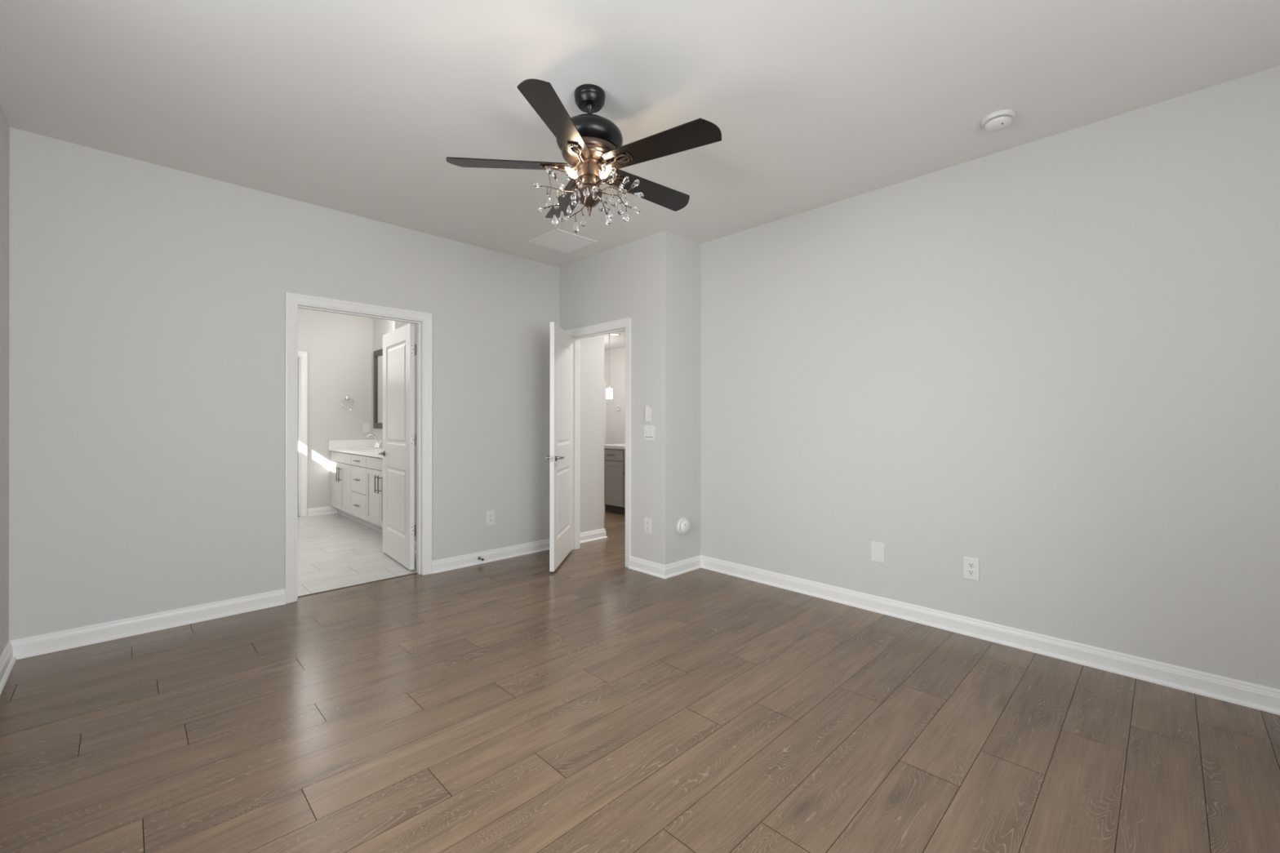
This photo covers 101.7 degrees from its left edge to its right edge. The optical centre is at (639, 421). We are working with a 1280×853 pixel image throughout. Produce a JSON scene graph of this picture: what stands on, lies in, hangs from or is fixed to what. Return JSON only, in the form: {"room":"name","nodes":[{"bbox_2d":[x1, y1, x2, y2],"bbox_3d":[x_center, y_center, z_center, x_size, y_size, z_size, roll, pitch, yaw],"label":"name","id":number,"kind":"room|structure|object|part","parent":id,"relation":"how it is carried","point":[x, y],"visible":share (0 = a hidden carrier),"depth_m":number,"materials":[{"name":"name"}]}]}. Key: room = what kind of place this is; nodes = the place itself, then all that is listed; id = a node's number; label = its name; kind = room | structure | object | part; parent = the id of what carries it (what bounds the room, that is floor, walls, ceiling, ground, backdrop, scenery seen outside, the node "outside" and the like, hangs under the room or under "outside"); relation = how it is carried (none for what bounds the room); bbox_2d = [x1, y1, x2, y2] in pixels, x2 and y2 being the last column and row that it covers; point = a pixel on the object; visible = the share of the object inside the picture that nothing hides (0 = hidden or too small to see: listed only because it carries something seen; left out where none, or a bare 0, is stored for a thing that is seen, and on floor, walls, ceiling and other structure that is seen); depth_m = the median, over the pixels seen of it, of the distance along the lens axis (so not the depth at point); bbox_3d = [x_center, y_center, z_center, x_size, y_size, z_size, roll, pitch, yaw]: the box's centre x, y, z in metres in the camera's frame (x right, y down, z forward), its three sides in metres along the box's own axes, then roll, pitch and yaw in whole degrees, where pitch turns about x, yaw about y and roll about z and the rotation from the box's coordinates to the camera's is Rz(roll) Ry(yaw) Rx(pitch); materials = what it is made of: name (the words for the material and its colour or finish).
{"room":"empty bedroom","nodes":[
{"label":"empty bedroom","id":0,"kind":"room"},
{"bbox_2d":[0,103,9,656],"bbox_3d":[-1.335,-0.143,0.643,0.150,2.743,5.592,0,0,-45],"label":"wall","id":1,"kind":"structure","parent":0,"point":[4,126],"depth_m":2.57,"materials":[{"name":"grey paint"}]},
{"bbox_2d":[0,588,285,695],"bbox_3d":[-0.912,1.179,1.168,1.194,0.099,5.442,0,0,-45],"label":"baseboard","id":2,"kind":"structure","parent":1,"relation":"attached to","point":[33,646],"depth_m":2.98,"materials":[{"name":"white paint"}]},
{"bbox_2d":[8,127,559,640],"bbox_3d":[-2.072,-0.144,3.927,3.720,2.743,0.115,0,0,-45],"label":"wall","id":3,"kind":"structure","parent":0,"point":[147,300],"depth_m":3.19,"materials":[{"name":"grey paint"}]},
{"bbox_2d":[297,572,417,597],"bbox_3d":[-2.106,1.226,3.929,0.848,0.006,0.018,0,0,-45],"label":"threshold","id":4,"kind":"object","parent":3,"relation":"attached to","point":[416,572],"depth_m":3.90,"materials":[{"name":"brown"}]},
{"bbox_2d":[284,292,431,604],"bbox_3d":[-2.369,0.176,4.222,1.025,2.101,0.987,0,0,-45],"label":"door","id":5,"kind":"structure","parent":3,"relation":"in","point":[400,439],"depth_m":4.20,"materials":[{"name":"white paint"}]},
{"bbox_3d":[-2.360,0.294,4.775,0.054,0.054,0.133,0,0,-41],"label":"lever handle","id":6,"kind":"part","parent":5,"relation":"part of","materials":[{"name":"black metal"}]},
{"bbox_2d":[485,510,494,525],"bbox_3d":[-1.317,0.848,4.588,0.080,0.125,0.009,0,0,-45],"label":"wall outlet","id":7,"kind":"object","parent":3,"relation":"attached to","point":[490,515],"visible":1,"depth_m":4.58,"materials":[{"name":"white plastic"}]},
{"bbox_2d":[431,538,549,573],"bbox_3d":[-1.204,1.179,4.629,1.266,0.099,0.109,0,0,-45],"label":"baseboard","id":8,"kind":"structure","parent":3,"relation":"attached to","point":[492,555],"depth_m":4.56,"materials":[{"name":"white paint"}]},
{"bbox_2d":[297,308,373,515],"bbox_3d":[-4.619,-0.147,6.553,2.545,2.743,0.115,0,0,-45],"label":"wall","id":9,"kind":"structure","parent":0,"point":[339,347],"depth_m":6.96,"materials":[{"name":"grey paint"}]},
{"bbox_2d":[297,351,307,516],"bbox_3d":[-4.696,0.159,6.465,0.954,2.131,0.133,0,0,-45],"label":"door","id":10,"kind":"structure","parent":9,"relation":"in","point":[302,356],"depth_m":6.74,"materials":[{"name":"white paint"}]},
{"bbox_3d":[-4.703,0.194,6.472,0.812,2.060,0.037,0,0,-45],"label":"stop moulding","id":11,"kind":"part","parent":10,"relation":"part of","materials":[{"name":"white paint"}]},
{"bbox_2d":[307,506,337,515],"bbox_3d":[-4.187,1.175,6.881,0.346,0.099,0.028,0,0,-45],"label":"baseboard","id":12,"kind":"structure","parent":9,"relation":"attached to","point":[327,509],"depth_m":6.87,"materials":[{"name":"white paint"}]},
{"bbox_2d":[341,395,355,410],"bbox_3d":[-3.963,-0.249,7.074,0.170,0.195,0.066,0,0,-45],"label":"towel ring","id":13,"kind":"object","parent":9,"relation":"attached to","point":[347,397],"visible":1,"depth_m":7.07,"materials":[{"name":"silver metal"}]},
{"bbox_2d":[363,423,369,432],"bbox_3d":[-3.812,0.085,7.262,0.086,0.122,0.012,0,0,-45],"label":"switch","id":14,"kind":"object","parent":9,"relation":"attached to","point":[366,426],"visible":1,"depth_m":7.26,"materials":[{"name":"white plastic"}]},
{"bbox_2d":[373,318,417,542],"bbox_3d":[-2.657,-0.145,5.920,0.645,2.743,3.543,0,0,-45],"label":"wall","id":15,"kind":"structure","parent":0,"point":[380,326],"depth_m":6.90,"materials":[{"name":"grey paint"}]},
{"bbox_2d":[371,439,382,448],"bbox_3d":[-2.945,0.300,6.491,0.019,0.102,2.324,0,0,-45],"label":"backsplash","id":16,"kind":"structure","parent":15,"relation":"attached to","point":[373,441],"depth_m":7.20,"materials":[{"name":"white stone"}]},
{"bbox_2d":[373,348,382,428],"bbox_3d":[-3.400,-0.440,6.946,0.030,1.070,0.800,0,0,-45],"label":"vanity mirror","id":17,"kind":"object","parent":15,"relation":"attached to","point":[378,354],"visible":0.51,"depth_m":7.12,"materials":[{"name":"grey mirror"}]},
{"bbox_2d":[376,355,382,422],"bbox_3d":[-3.396,-0.440,6.949,0.008,0.914,0.644,0,0,-45],"label":"mirror glass","id":18,"kind":"object","parent":17,"relation":"attached to","point":[379,357],"depth_m":7.08,"materials":[{"name":"silver mirror"}]},
{"bbox_2d":[413,541,416,554],"bbox_3d":[-2.072,1.178,4.848,0.028,0.099,1.193,0,0,-45],"label":"baseboard","id":19,"kind":"structure","parent":15,"relation":"attached to","point":[415,550],"depth_m":4.88,"materials":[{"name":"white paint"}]},
{"bbox_2d":[580,334,604,533],"bbox_3d":[-2.445,-0.145,7.280,0.465,2.743,5.408,0,0,-45],"label":"wall","id":20,"kind":"structure","parent":0,"point":[592,348],"depth_m":5.41,"materials":[{"name":"grey paint"}]},
{"bbox_2d":[580,528,608,543],"bbox_3d":[-2.427,1.177,7.280,0.493,0.099,5.436,0,0,-45],"label":"baseboard","id":21,"kind":"structure","parent":20,"relation":"attached to","point":[600,534],"depth_m":5.39,"materials":[{"name":"white paint"}]},
{"bbox_2d":[559,234,654,562],"bbox_3d":[-0.296,-0.142,4.694,0.115,2.743,1.291,0,0,-45],"label":"wall","id":22,"kind":"structure","parent":0,"point":[616,283],"depth_m":4.35,"materials":[{"name":"grey paint"}]},
{"bbox_2d":[545,317,631,571],"bbox_3d":[-0.557,0.176,4.552,0.721,2.106,0.910,0,0,-45],"label":"door","id":23,"kind":"structure","parent":22,"relation":"in","point":[565,345],"depth_m":4.51,"materials":[{"name":"white paint"}]},
{"bbox_3d":[-0.712,0.296,4.208,0.023,0.056,0.010,0,0,4],"label":"latch plate","id":24,"kind":"part","parent":23,"relation":"part of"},
{"bbox_3d":[-0.660,0.296,4.310,0.054,0.054,0.133,0,0,4],"label":"lever handle","id":25,"kind":"part","parent":23,"relation":"part of","materials":[{"name":"silver metal"}]},
{"bbox_3d":[-0.307,0.177,4.799,0.018,2.106,0.910,0,0,-45],"label":"casing","id":26,"kind":"part","parent":23,"relation":"part of","materials":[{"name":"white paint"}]},
{"bbox_3d":[-0.352,0.212,4.754,0.036,2.035,0.768,0,0,-45],"label":"stop moulding","id":27,"kind":"part","parent":23,"relation":"part of","materials":[{"name":"white paint"}]},
{"bbox_2d":[644,517,651,533],"bbox_3d":[0.064,0.845,4.240,0.009,0.125,0.080,0,0,-45],"label":"wall outlet","id":28,"kind":"object","parent":22,"relation":"attached to","point":[647,522],"visible":1,"depth_m":4.24,"materials":[{"name":"white plastic"}]},
{"bbox_2d":[644,405,651,422],"bbox_3d":[0.065,-0.064,4.229,0.025,0.136,0.052,0,0,-45],"label":"remote","id":29,"kind":"object","parent":22,"relation":"attached to","point":[647,409],"visible":1,"depth_m":4.22,"materials":[{"name":"white plastic"}]},
{"bbox_2d":[644,425,654,440],"bbox_3d":[0.074,0.090,4.229,0.012,0.122,0.122,0,0,-45],"label":"light switch","id":30,"kind":"object","parent":22,"relation":"attached to","point":[649,430],"visible":1,"depth_m":4.23,"materials":[{"name":"white plastic"}]},
{"bbox_2d":[604,347,625,444],"bbox_3d":[-0.429,-0.142,8.234,3.743,2.743,7.115,0,0,-45],"label":"wall","id":31,"kind":"structure","parent":0,"point":[615,420],"depth_m":10.80,"materials":[{"name":"grey paint"}]},
{"bbox_2d":[604,380,606,444],"bbox_3d":[-1.024,0.176,11.320,0.018,2.105,0.870,0,0,-45],"label":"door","id":32,"kind":"structure","parent":31,"relation":"in","point":[605,381],"depth_m":11.02,"materials":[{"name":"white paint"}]},
{"bbox_2d":[616,405,620,410],"bbox_3d":[-0.446,-0.279,10.733,0.023,0.096,0.084,0,0,-45],"label":"thermostat","id":33,"kind":"object","parent":31,"relation":"attached to","point":[618,407],"visible":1,"depth_m":10.72,"materials":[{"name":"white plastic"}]},
{"bbox_2d":[0,504,1279,852],"bbox_3d":[-0.513,1.289,5.365,7.763,0.120,10.950,0,0,-45],"label":"floor","id":34,"kind":"structure","parent":0,"point":[593,703],"depth_m":2.06,"materials":[{"name":"brown wood"}]},
{"bbox_2d":[330,451,382,532],"bbox_3d":[-3.139,0.805,6.300,0.561,0.842,2.324,0,0,-45],"label":"vanity cabinet","id":35,"kind":"object","parent":34,"relation":"on","point":[356,480],"visible":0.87,"depth_m":6.16,"materials":[{"name":"white paint"}]},
{"bbox_3d":[-3.966,0.826,6.805,0.019,0.596,0.436,0,0,-45],"label":"cabinet door","id":36,"kind":"part","parent":35,"relation":"part of","materials":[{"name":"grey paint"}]},
{"bbox_3d":[-3.656,0.826,6.491,0.019,0.596,0.436,0,0,-45],"label":"cabinet door","id":37,"kind":"part","parent":35,"relation":"part of","materials":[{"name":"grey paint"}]},
{"bbox_2d":[328,439,382,457],"bbox_3d":[-3.135,0.317,6.303,0.552,0.135,2.324,0,0,-45],"label":"countertop","id":38,"kind":"structure","parent":35,"relation":"on","point":[366,446],"depth_m":6.96,"materials":[{"name":"white stone"}]},
{"bbox_2d":[366,433,382,448],"bbox_3d":[-3.537,0.255,6.910,0.174,0.191,0.173,0,0,-45],"label":"faucet","id":39,"kind":"object","parent":38,"relation":"on","point":[377,444],"visible":0.99,"depth_m":6.91,"materials":[{"name":"silver metal"}]},
{"bbox_3d":[-3.306,0.983,6.137,0.019,0.284,0.549,0,0,-45],"label":"drawer","id":40,"kind":"part","parent":35,"relation":"part of","materials":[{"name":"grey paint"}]},
{"bbox_3d":[-3.305,0.460,6.137,0.019,0.126,0.549,0,0,-45],"label":"drawer","id":41,"kind":"part","parent":35,"relation":"part of","materials":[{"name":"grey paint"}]},
{"bbox_3d":[-3.306,0.682,6.137,0.019,0.306,0.549,0,0,-45],"label":"drawer","id":42,"kind":"part","parent":35,"relation":"part of","materials":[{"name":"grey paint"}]},
{"bbox_3d":[-2.955,0.827,5.782,0.019,0.596,0.437,0,0,-45],"label":"cabinet door","id":43,"kind":"part","parent":35,"relation":"part of","materials":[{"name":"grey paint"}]},
{"bbox_3d":[-2.788,0.671,5.572,0.038,0.190,0.012,0,0,-45],"label":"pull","id":44,"kind":"part","parent":35,"relation":"part of","materials":[{"name":"black metal"}]},
{"bbox_3d":[-2.643,0.828,5.467,0.019,0.596,0.437,0,0,-45],"label":"cabinet door","id":45,"kind":"part","parent":35,"relation":"part of","materials":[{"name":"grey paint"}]},
{"bbox_2d":[604,448,625,514],"bbox_3d":[-0.058,0.795,7.327,0.988,0.869,0.460,0,0,-45],"label":"base cabinet","id":46,"kind":"object","parent":34,"relation":"on","point":[614,461],"visible":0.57,"depth_m":6.99,"materials":[{"name":"grey paint"}]},
{"bbox_3d":[-0.375,0.445,7.013,0.019,0.140,0.446,0,0,-45],"label":"drawer","id":47,"kind":"part","parent":46,"relation":"part of","materials":[{"name":"grey paint"}]},
{"bbox_3d":[-0.375,0.828,7.013,0.019,0.590,0.446,0,0,-45],"label":"cabinet door","id":48,"kind":"part","parent":46,"relation":"part of","materials":[{"name":"grey paint"}]},
{"bbox_2d":[622,449,625,507],"bbox_3d":[0.270,0.796,6.996,0.988,0.869,0.460,0,0,-45],"label":"base cabinet","id":49,"kind":"object","parent":34,"relation":"on","point":[624,464],"visible":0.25,"depth_m":6.82,"materials":[{"name":"grey paint"}]},
{"bbox_2d":[604,444,625,449],"bbox_3d":[0.126,0.341,7.219,1.080,0.041,1.030,0,0,-45],"label":"countertop","id":50,"kind":"structure","parent":49,"relation":"on","point":[606,446],"depth_m":6.98,"materials":[{"name":"white stone"}]},
{"bbox_3d":[-0.048,0.828,6.682,0.019,0.590,0.446,0,0,-45],"label":"cabinet door","id":51,"kind":"part","parent":49,"relation":"part of","materials":[{"name":"grey paint"}]},
{"bbox_2d":[0,0,1279,350],"bbox_3d":[-0.509,-1.589,5.365,8.063,0.150,11.250,0,0,-45],"label":"ceiling","id":52,"kind":"structure","parent":0,"point":[359,108],"depth_m":2.33,"materials":[{"name":"white paint"}]},
{"bbox_2d":[528,228,596,253],"bbox_3d":[-0.649,-1.509,4.374,0.410,0.009,0.410,0,0,-45],"label":"ceiling vent","id":53,"kind":"object","parent":52,"relation":"in","point":[557,239],"visible":1,"depth_m":4.36,"materials":[{"name":"white paint"}]},
{"bbox_2d":[445,79,721,233],"bbox_3d":[-0.193,-1.167,2.440,1.212,0.692,1.261,0,0,-45],"label":"ceiling fan","id":54,"kind":"object","parent":52,"relation":"hanging from","point":[591,144],"visible":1,"depth_m":2.31,"materials":[{"name":"black wood"}]},
{"bbox_3d":[-0.600,-1.173,2.376,0.538,0.006,0.142,0,12,-5],"label":"blade","id":55,"kind":"part","parent":54,"relation":"part of","materials":[{"name":"black wood"}]},
{"bbox_3d":[-0.317,-1.172,2.047,0.142,0.006,0.538,12,3,13],"label":"blade","id":56,"kind":"part","parent":54,"relation":"part of","materials":[{"name":"black wood"}]},
{"bbox_3d":[-0.374,-1.172,2.746,0.142,0.006,0.538,-13,5,-22],"label":"blade","id":57,"kind":"part","parent":54,"relation":"part of","materials":[{"name":"black wood"}]},
{"bbox_3d":[-0.310,-1.126,2.361,0.058,0.042,0.032,0,0,-45],"label":"bulb","id":58,"kind":"part","parent":54,"relation":"part of","materials":[{"name":"beige glass"}]},
{"bbox_2d":[576,175,582,182],"bbox_3d":[-0.275,-1.102,2.381,0.040,0.035,0.025,0,0,-30],"label":"socket","id":59,"kind":"object","parent":54,"relation":"attached to","point":[579,179],"depth_m":2.37,"materials":[{"name":"brown metal"}]},
{"bbox_2d":[595,175,602,184],"bbox_3d":[-0.190,-1.102,2.381,0.040,0.035,0.025,0,0,30],"label":"socket","id":60,"kind":"object","parent":54,"relation":"attached to","point":[598,178],"depth_m":2.37,"materials":[{"name":"brown metal"}]},
{"bbox_3d":[-0.155,-1.126,2.360,0.032,0.042,0.058,0,0,-45],"label":"bulb","id":61,"kind":"part","parent":54,"relation":"part of","materials":[{"name":"beige glass"}]},
{"bbox_3d":[0.048,-1.172,2.646,0.538,0.006,0.142,0,-12,-41],"label":"blade","id":62,"kind":"part","parent":54,"relation":"part of","materials":[{"name":"black wood"}]},
{"bbox_3d":[0.083,-1.172,2.214,0.538,0.006,0.142,0,-12,31],"label":"blade","id":63,"kind":"part","parent":54,"relation":"part of","materials":[{"name":"black wood"}]},
{"bbox_2d":[606,333,612,399],"bbox_3d":[-0.456,-0.926,7.788,0.120,1.174,0.120,0,0,-45],"label":"pendant lamp","id":64,"kind":"object","parent":52,"relation":"hanging from","point":[609,391],"visible":0.75,"depth_m":7.76,"materials":[{"name":"white glass"}]},
{"bbox_3d":[-0.456,-0.994,7.788,0.040,1.000,0.040,0,0,-45],"label":"rod","id":65,"kind":"part","parent":64,"relation":"part of","materials":[{"name":"silver metal"}]},
{"bbox_3d":[-0.457,-0.417,7.788,0.096,0.156,0.096,0,0,-45],"label":"lamp shade","id":66,"kind":"part","parent":64,"relation":"part of","materials":[{"name":"white"}]},
{"bbox_2d":[981,109,1015,131],"bbox_3d":[1.780,-1.485,2.590,0.142,0.052,0.142,0,0,-45],"label":"smoke detector","id":67,"kind":"object","parent":52,"relation":"attached to","point":[998,120],"visible":1,"depth_m":2.56,"materials":[{"name":"white plastic"}]},
{"bbox_2d":[654,230,701,564],"bbox_3d":[0.317,-0.141,4.311,0.448,2.743,0.115,0,0,-45],"label":"wall","id":68,"kind":"structure","parent":0,"point":[677,258],"depth_m":4.21,"materials":[{"name":"grey paint"}]},
{"bbox_2d":[676,517,690,535],"bbox_3d":[0.367,0.856,4.245,0.142,0.142,0.052,0,0,-45],"label":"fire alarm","id":69,"kind":"object","parent":68,"relation":"attached to","point":[683,526],"visible":1,"depth_m":4.22,"materials":[{"name":"white plastic"}]},
{"bbox_2d":[700,65,1279,689],"bbox_3d":[1.988,-0.139,3.021,0.115,2.743,4.301,0,0,-45],"label":"wall","id":70,"kind":"structure","parent":0,"point":[1052,363],"depth_m":2.78,"materials":[{"name":"grey paint"}]},
{"bbox_2d":[871,542,884,563],"bbox_3d":[1.543,0.848,3.383,0.007,0.126,0.086,0,0,-45],"label":"blank plate","id":71,"kind":"object","parent":70,"relation":"attached to","point":[877,549],"visible":1,"depth_m":3.38,"materials":[{"name":"white plastic"}]},
{"bbox_2d":[628,555,1279,715],"bbox_3d":[1.628,1.183,2.963,0.476,0.099,4.423,0,0,-45],"label":"baseboard","id":72,"kind":"structure","parent":70,"relation":"attached to","point":[1246,694],"depth_m":2.86,"materials":[{"name":"white paint"}]},
{"bbox_2d":[963,556,979,581],"bbox_3d":[1.911,0.849,3.009,0.009,0.125,0.080,0,0,-45],"label":"wall outlet","id":73,"kind":"object","parent":70,"relation":"attached to","point":[971,566],"visible":1,"depth_m":3.00,"materials":[{"name":"white plastic"}]},
{"bbox_2d":[967,568,974,575],"bbox_3d":[1.909,0.869,3.007,0.003,0.033,0.033,0,0,-45],"label":"receptacle","id":74,"kind":"object","parent":73,"relation":"attached to","point":[970,571],"depth_m":3.01,"materials":[{"name":"grey plastic"}]},
{"bbox_2d":[968,562,974,568],"bbox_3d":[1.909,0.829,3.007,0.003,0.033,0.033,0,0,-45],"label":"receptacle","id":75,"kind":"object","parent":73,"relation":"attached to","point":[971,565],"depth_m":3.00,"materials":[{"name":"grey plastic"}]}
]}

